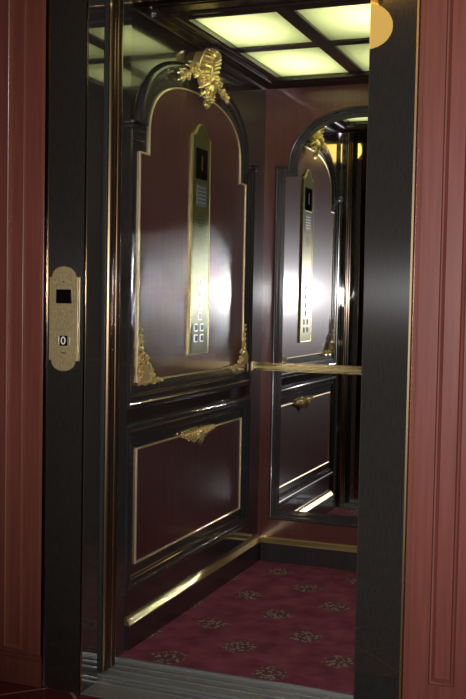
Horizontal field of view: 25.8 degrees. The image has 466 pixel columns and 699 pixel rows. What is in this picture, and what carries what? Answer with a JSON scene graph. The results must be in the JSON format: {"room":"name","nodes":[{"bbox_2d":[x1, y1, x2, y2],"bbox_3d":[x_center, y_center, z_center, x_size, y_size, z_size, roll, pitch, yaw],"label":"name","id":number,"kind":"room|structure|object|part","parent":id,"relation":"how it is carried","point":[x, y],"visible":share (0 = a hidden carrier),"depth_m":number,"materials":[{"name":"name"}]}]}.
{"room":"elevator lobby","nodes":[
{"label":"elevator lobby","id":0,"kind":"room"},
{"bbox_2d":[0,681,104,698],"bbox_3d":[-1.046,1.324,0.562,6.612,0.087,5.655,2,3,21],"label":"floor","id":1,"kind":"structure","parent":0,"point":[8,690],"depth_m":3.38,"materials":[{"name":"red tile"}]},
{"bbox_2d":[81,656,353,698],"bbox_3d":[-0.013,1.176,3.373,1.453,0.065,0.341,2,3,21],"label":"threshold","id":2,"kind":"object","parent":1,"relation":"on","point":[129,678],"visible":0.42,"depth_m":3.45,"materials":[{"name":"metal"}]},
{"bbox_3d":[-0.047,1.172,3.285,1.278,0.030,0.152,2,3,21],"label":"landing sill","id":3,"kind":"part","parent":2,"relation":"part of","materials":[{"name":"metal"}]},
{"bbox_2d":[116,0,131,659],"bbox_3d":[-0.562,-0.090,3.713,0.357,2.436,0.085,2,3,21],"label":"elevator door","id":4,"kind":"structure","parent":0,"point":[127,41],"depth_m":3.66,"materials":[{"name":"grey metal"}]},
{"bbox_2d":[124,5,265,617],"bbox_3d":[-0.145,-0.132,4.430,0.070,2.462,1.556,2,3,21],"label":"wall","id":5,"kind":"structure","parent":0,"point":[153,45],"depth_m":4.64,"materials":[{"name":"brown wood"}]},
{"bbox_2d":[124,395,250,595],"bbox_3d":[-0.153,0.566,4.327,0.039,0.642,1.315,2,3,21],"label":"wainscot panel","id":6,"kind":"object","parent":5,"relation":"attached to","point":[187,472],"visible":1,"depth_m":4.22,"materials":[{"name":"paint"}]},
{"bbox_2d":[124,535,260,650],"bbox_3d":[-0.131,1.033,4.452,0.024,0.133,1.459,2,3,21],"label":"baseboard","id":7,"kind":"structure","parent":5,"relation":"attached to","point":[151,617],"depth_m":4.26,"materials":[{"name":"paint"}]},
{"bbox_2d":[127,47,259,410],"bbox_3d":[-0.105,-0.525,4.262,0.098,1.460,1.323,2,3,21],"label":"wall panel","id":8,"kind":"object","parent":5,"relation":"attached to","point":[176,97],"visible":1,"depth_m":4.12,"materials":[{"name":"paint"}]},
{"bbox_2d":[187,124,210,354],"bbox_3d":[-0.138,-0.463,4.285,0.014,0.968,0.204,2,3,21],"label":"control panel","id":9,"kind":"object","parent":8,"relation":"attached to","point":[200,180],"visible":1,"depth_m":4.27,"materials":[{"name":"gold"}]},
{"bbox_3d":[-0.132,-0.647,4.276,0.002,0.086,0.103,2,3,21],"label":"notice plate","id":10,"kind":"part","parent":9,"relation":"part of","materials":[{"name":"grey metal"}]},
{"bbox_2d":[132,0,370,89],"bbox_3d":[0.377,-1.379,4.135,1.028,0.289,1.486,2,3,21],"label":"ceiling","id":11,"kind":"structure","parent":0,"point":[178,17],"depth_m":4.02,"materials":[{"name":"brown metal"}]},
{"bbox_2d":[196,12,311,46],"bbox_3d":[0.083,-1.262,3.989,0.336,0.004,0.526,2,3,21],"label":"ceiling light panel","id":12,"kind":"object","parent":11,"relation":"attached to","point":[261,29],"visible":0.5,"depth_m":4.01,"materials":[{"name":"yellow glass"}]},
{"bbox_2d":[247,47,347,75],"bbox_3d":[0.295,-1.286,4.535,0.336,0.004,0.523,2,3,21],"label":"ceiling light panel","id":13,"kind":"object","parent":11,"relation":"attached to","point":[305,61],"visible":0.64,"depth_m":4.54,"materials":[{"name":"yellow glass"}]},
{"bbox_2d":[297,4,370,39],"bbox_3d":[0.459,-1.248,3.843,0.336,0.004,0.526,2,3,21],"label":"ceiling light panel","id":14,"kind":"object","parent":11,"relation":"attached to","point":[351,21],"visible":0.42,"depth_m":3.85,"materials":[{"name":"yellow glass"}]},
{"bbox_2d":[337,44,369,70],"bbox_3d":[0.671,-1.272,4.390,0.336,0.004,0.523,2,3,21],"label":"ceiling light panel","id":15,"kind":"object","parent":11,"relation":"attached to","point":[359,53],"visible":0.29,"depth_m":4.36,"materials":[{"name":"yellow glass"}]},
{"bbox_2d":[257,84,368,545],"bbox_3d":[0.635,-0.143,4.924,1.028,2.462,0.070,2,3,21],"label":"wall","id":16,"kind":"structure","parent":0,"point":[289,111],"depth_m":5.02,"materials":[{"name":"brown wood"}]},
{"bbox_2d":[254,362,361,374],"bbox_3d":[0.600,0.100,4.857,1.025,0.039,0.100,2,3,21],"label":"handrail","id":17,"kind":"object","parent":16,"relation":"attached to","point":[267,366],"visible":0.54,"depth_m":4.90,"materials":[{"name":"gold metal"}]},
{"bbox_2d":[260,535,356,570],"bbox_3d":[0.609,1.022,4.935,1.003,0.133,0.024,2,3,21],"label":"baseboard","id":18,"kind":"structure","parent":16,"relation":"attached to","point":[273,549],"depth_m":5.02,"materials":[{"name":"paint"}]},
{"bbox_2d":[268,106,367,527],"bbox_3d":[0.610,-0.146,4.856,0.874,2.009,0.075,2,3,21],"label":"wall mirror","id":19,"kind":"object","parent":16,"relation":"attached to","point":[320,195],"visible":0.52,"depth_m":4.90,"materials":[{"name":"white mirror"}]},
{"bbox_2d":[403,7,421,679],"bbox_3d":[0.028,-0.175,3.190,6.612,2.680,0.087,2,3,21],"label":"wall","id":20,"kind":"structure","parent":0,"point":[421,7],"depth_m":2.96,"materials":[{"name":"brown wood"}]},
{"bbox_2d":[0,0,49,687],"bbox_3d":[-0.735,-0.204,3.418,0.261,2.687,0.036,2,3,21],"label":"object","id":21,"kind":"structure","parent":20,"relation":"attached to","point":[24,24],"depth_m":3.41,"materials":[{"name":"brown wood"}]},
{"bbox_3d":[-0.747,1.026,3.482,0.072,0.013,0.026,2,3,21],"label":"rail","id":22,"kind":"part","parent":21,"relation":"part of","materials":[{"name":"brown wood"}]},
{"bbox_3d":[-0.727,-0.261,3.406,0.077,2.572,0.021,2,3,21],"label":"moulding","id":23,"kind":"part","parent":21,"relation":"part of","materials":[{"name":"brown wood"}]},
{"bbox_3d":[-0.721,-0.259,3.422,0.072,2.560,0.016,2,3,21],"label":"sunk panel","id":24,"kind":"part","parent":21,"relation":"part of","materials":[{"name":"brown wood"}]},
{"bbox_2d":[49,266,78,370],"bbox_3d":[-0.558,-0.101,3.339,0.109,0.345,0.012,2,3,21],"label":"plate","id":25,"kind":"object","parent":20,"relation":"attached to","point":[64,283],"visible":1,"depth_m":3.34,"materials":[{"name":"gold metal"}]},
{"bbox_2d":[44,0,104,693],"bbox_3d":[-0.531,-0.117,3.392,0.144,2.523,0.111,2,3,21],"label":"door frame","id":26,"kind":"structure","parent":20,"relation":"attached to","point":[76,44],"depth_m":3.36,"materials":[{"name":"black metal"}]},
{"bbox_3d":[-0.464,-0.111,3.370,0.003,2.513,0.103,2,3,21],"label":"reveal plate","id":27,"kind":"part","parent":26,"relation":"part of","materials":[{"name":"grey metal"}]},
{"bbox_2d":[97,0,123,672],"bbox_3d":[-0.588,-0.064,3.575,0.358,2.389,0.179,2,3,21],"label":"door","id":28,"kind":"structure","parent":20,"relation":"in","point":[114,9],"depth_m":3.52,"materials":[{"name":"grey metal"}]},
{"bbox_2d":[353,0,417,698],"bbox_3d":[0.464,-0.080,3.008,0.138,2.523,0.109,2,3,21],"label":"door frame","id":29,"kind":"structure","parent":20,"relation":"attached to","point":[393,23],"depth_m":2.96,"materials":[{"name":"grey"}]},
{"bbox_3d":[0.401,-0.078,3.035,0.003,2.513,0.103,2,3,21],"label":"reveal plate","id":30,"kind":"part","parent":29,"relation":"part of","materials":[{"name":"grey"}]},
{"bbox_2d":[399,0,465,698],"bbox_3d":[0.635,-0.152,2.889,0.261,2.687,0.036,2,3,21],"label":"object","id":31,"kind":"structure","parent":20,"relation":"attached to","point":[433,617],"depth_m":2.91,"materials":[{"name":"brown wood"}]},
{"bbox_3d":[0.607,1.028,2.957,0.072,0.113,0.026,2,3,21],"label":"rail","id":32,"kind":"part","parent":31,"relation":"part of","materials":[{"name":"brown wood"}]},
{"bbox_3d":[0.626,-0.260,2.881,0.077,2.472,0.021,2,3,21],"label":"moulding","id":33,"kind":"part","parent":31,"relation":"part of","materials":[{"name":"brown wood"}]},
{"bbox_3d":[0.632,-0.257,2.897,0.072,2.460,0.016,2,3,21],"label":"sunk panel","id":34,"kind":"part","parent":31,"relation":"part of","materials":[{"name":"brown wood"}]},
{"bbox_3d":[0.324,1.145,4.244,1.028,0.052,1.528,2,3,21],"label":"floor","id":35,"kind":"structure","parent":0,"visible":0},
{"bbox_2d":[120,560,356,693],"bbox_3d":[0.324,1.113,4.241,1.018,0.010,1.522,2,3,21],"label":"carpet","id":36,"kind":"object","parent":35,"relation":"on","point":[294,624],"visible":0.71,"depth_m":4.02,"materials":[{"name":"red carpet"}]}
]}

